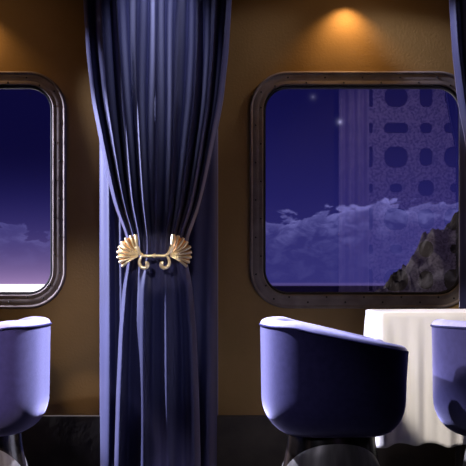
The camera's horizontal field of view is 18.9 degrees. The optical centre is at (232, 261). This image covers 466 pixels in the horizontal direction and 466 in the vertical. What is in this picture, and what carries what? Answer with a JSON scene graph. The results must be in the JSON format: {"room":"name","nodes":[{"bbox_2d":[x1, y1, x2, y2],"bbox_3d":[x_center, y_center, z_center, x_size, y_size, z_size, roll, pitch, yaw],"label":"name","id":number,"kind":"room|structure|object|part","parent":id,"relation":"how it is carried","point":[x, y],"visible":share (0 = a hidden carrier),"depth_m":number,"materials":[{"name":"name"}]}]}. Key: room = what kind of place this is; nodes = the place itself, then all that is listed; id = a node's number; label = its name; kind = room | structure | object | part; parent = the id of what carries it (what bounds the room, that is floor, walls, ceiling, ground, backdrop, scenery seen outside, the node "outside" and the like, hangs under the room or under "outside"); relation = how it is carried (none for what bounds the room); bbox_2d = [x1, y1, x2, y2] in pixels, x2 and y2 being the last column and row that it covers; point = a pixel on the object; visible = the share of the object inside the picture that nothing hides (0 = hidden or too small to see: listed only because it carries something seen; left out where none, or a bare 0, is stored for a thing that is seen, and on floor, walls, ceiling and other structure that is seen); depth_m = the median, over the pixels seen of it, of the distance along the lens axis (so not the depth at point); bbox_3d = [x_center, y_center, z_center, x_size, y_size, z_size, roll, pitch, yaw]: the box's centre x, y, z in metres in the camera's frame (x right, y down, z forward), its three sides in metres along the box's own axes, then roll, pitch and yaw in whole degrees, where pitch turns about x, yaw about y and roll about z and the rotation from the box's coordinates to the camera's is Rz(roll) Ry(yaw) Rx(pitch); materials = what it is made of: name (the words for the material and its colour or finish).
{"room":"train carriage","nodes":[
{"label":"train carriage","id":0,"kind":"room"},
{"bbox_2d":[0,0,458,414],"bbox_3d":[0.000,-0.375,6.560,6.800,2.750,0.120,0,0,0],"label":"wall","id":1,"kind":"structure","parent":0,"point":[267,38],"depth_m":6.50,"materials":[{"name":"brown paint"}]},
{"bbox_2d":[0,71,65,308],"bbox_3d":[-1.302,-0.335,6.513,1.055,1.102,0.064,0,0,0],"label":"window","id":2,"kind":"structure","parent":1,"relation":"in","point":[39,82],"depth_m":6.49,"materials":[{"name":"brown metal"}]},
{"bbox_2d":[83,0,231,465],"bbox_3d":[-0.344,-0.372,6.382,0.716,2.683,0.236,0,0,0],"label":"curtain","id":3,"kind":"object","parent":1,"relation":"hanging from","point":[157,69],"visible":0.98,"depth_m":6.33,"materials":[{"name":"blue fabric"}]},
{"bbox_2d":[117,234,191,269],"bbox_3d":[-0.350,-0.044,6.232,0.337,0.159,0.035,0,0,0],"label":"clasp","id":4,"kind":"object","parent":3,"relation":"attached to","point":[179,250],"visible":1,"depth_m":6.22,"materials":[{"name":"gold metal"}]},
{"bbox_3d":[-0.344,-0.360,6.435,0.550,2.660,0.128,0,0,0],"label":"panel","id":5,"kind":"part","parent":3,"relation":"part of","materials":[{"name":"blue fabric"}]},
{"bbox_2d":[22,415,454,465],"bbox_3d":[0.000,0.856,6.491,6.800,0.288,0.018,0,0,0],"label":"baseboard","id":6,"kind":"structure","parent":1,"relation":"attached to","point":[54,440],"depth_m":6.48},
{"bbox_2d":[250,71,458,308],"bbox_3d":[0.605,-0.335,6.513,1.055,1.102,0.064,0,0,0],"label":"window","id":7,"kind":"structure","parent":1,"relation":"in","point":[445,81],"depth_m":6.49,"materials":[{"name":"brown metal"}]},
{"bbox_2d":[449,0,465,308],"bbox_3d":[1.324,-0.372,6.382,0.716,2.683,0.236,0,0,0],"label":"curtain","id":8,"kind":"object","parent":1,"relation":"hanging from","point":[457,8],"visible":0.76,"depth_m":6.37,"materials":[{"name":"blue fabric"}]},
{"bbox_2d":[449,0,465,143],"bbox_3d":[1.324,-0.374,6.327,0.714,2.678,0.122,0,0,0],"label":"drape","id":9,"kind":"object","parent":8,"relation":"hanging from","point":[457,8],"depth_m":6.34,"materials":[{"name":"blue fabric"}]},
{"bbox_3d":[1.324,-0.360,6.435,0.550,2.660,0.128,0,0,0],"label":"panel","id":10,"kind":"part","parent":8,"relation":"part of","materials":[{"name":"blue fabric"}]},
{"bbox_3d":[0.000,1.050,3.010,7.000,0.100,7.220,0,0,0],"label":"floor","id":11,"kind":"structure","parent":0,"visible":0},
{"bbox_2d":[0,316,51,465],"bbox_3d":[-0.989,0.609,5.449,0.535,0.779,0.560,0,0,5],"label":"tub chair","id":12,"kind":"object","parent":11,"relation":"on","point":[25,342],"visible":1,"depth_m":5.26,"materials":[{"name":"blue fabric"}]},
{"bbox_3d":[-1.007,0.837,5.329,0.439,0.303,0.203,0,0,5],"label":"kick panel","id":13,"kind":"part","parent":12,"relation":"part of","materials":[{"name":"grey metal"}]},
{"bbox_2d":[259,317,408,465],"bbox_3d":[0.374,0.609,5.424,0.535,0.779,0.560,0,0,-5],"label":"tub chair","id":14,"kind":"object","parent":11,"relation":"on","point":[332,392],"visible":1,"depth_m":5.17,"materials":[{"name":"blue fabric"}]},
{"bbox_3d":[0.392,0.837,5.304,0.439,0.303,0.203,0,0,-5],"label":"kick panel","id":15,"kind":"part","parent":14,"relation":"part of","materials":[{"name":"grey metal"}]},
{"bbox_2d":[430,319,465,465],"bbox_3d":[1.063,0.609,5.325,0.535,0.779,0.560,0,0,-38],"label":"tub chair","id":16,"kind":"object","parent":11,"relation":"on","point":[448,336],"visible":1,"depth_m":5.24,"materials":[{"name":"blue fabric"}]},
{"bbox_3d":[0.994,0.837,5.426,0.439,0.303,0.203,0,0,-38],"label":"kick panel","id":17,"kind":"part","parent":16,"relation":"part of","materials":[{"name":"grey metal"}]},
{"bbox_2d":[455,445,465,465],"bbox_3d":[0.994,0.608,5.981,0.784,0.783,0.385,0,0,0],"label":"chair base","id":18,"kind":"object","parent":11,"relation":"on","point":[460,449],"visible":0.09,"depth_m":5.95,"materials":[{"name":"black wood"}]},
{"bbox_2d":[363,309,465,447],"bbox_3d":[1.001,0.486,5.981,0.917,0.556,0.522,0,0,0],"label":"tablecloth","id":19,"kind":"object","parent":18,"relation":"on","point":[420,424],"visible":0.42,"depth_m":5.77,"materials":[{"name":"white fabric"}]},
{"label":"outside","id":20,"kind":"structure","parent":0,"visible":0},
{"bbox_2d":[375,211,458,291],"bbox_3d":[4.721,0.173,32.482,4.025,3.514,6.343,0,0,0],"label":"rocky crag","id":21,"kind":"structure","parent":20,"point":[434,265],"depth_m":31.36,"materials":[{"name":"grey stone"}]}
]}

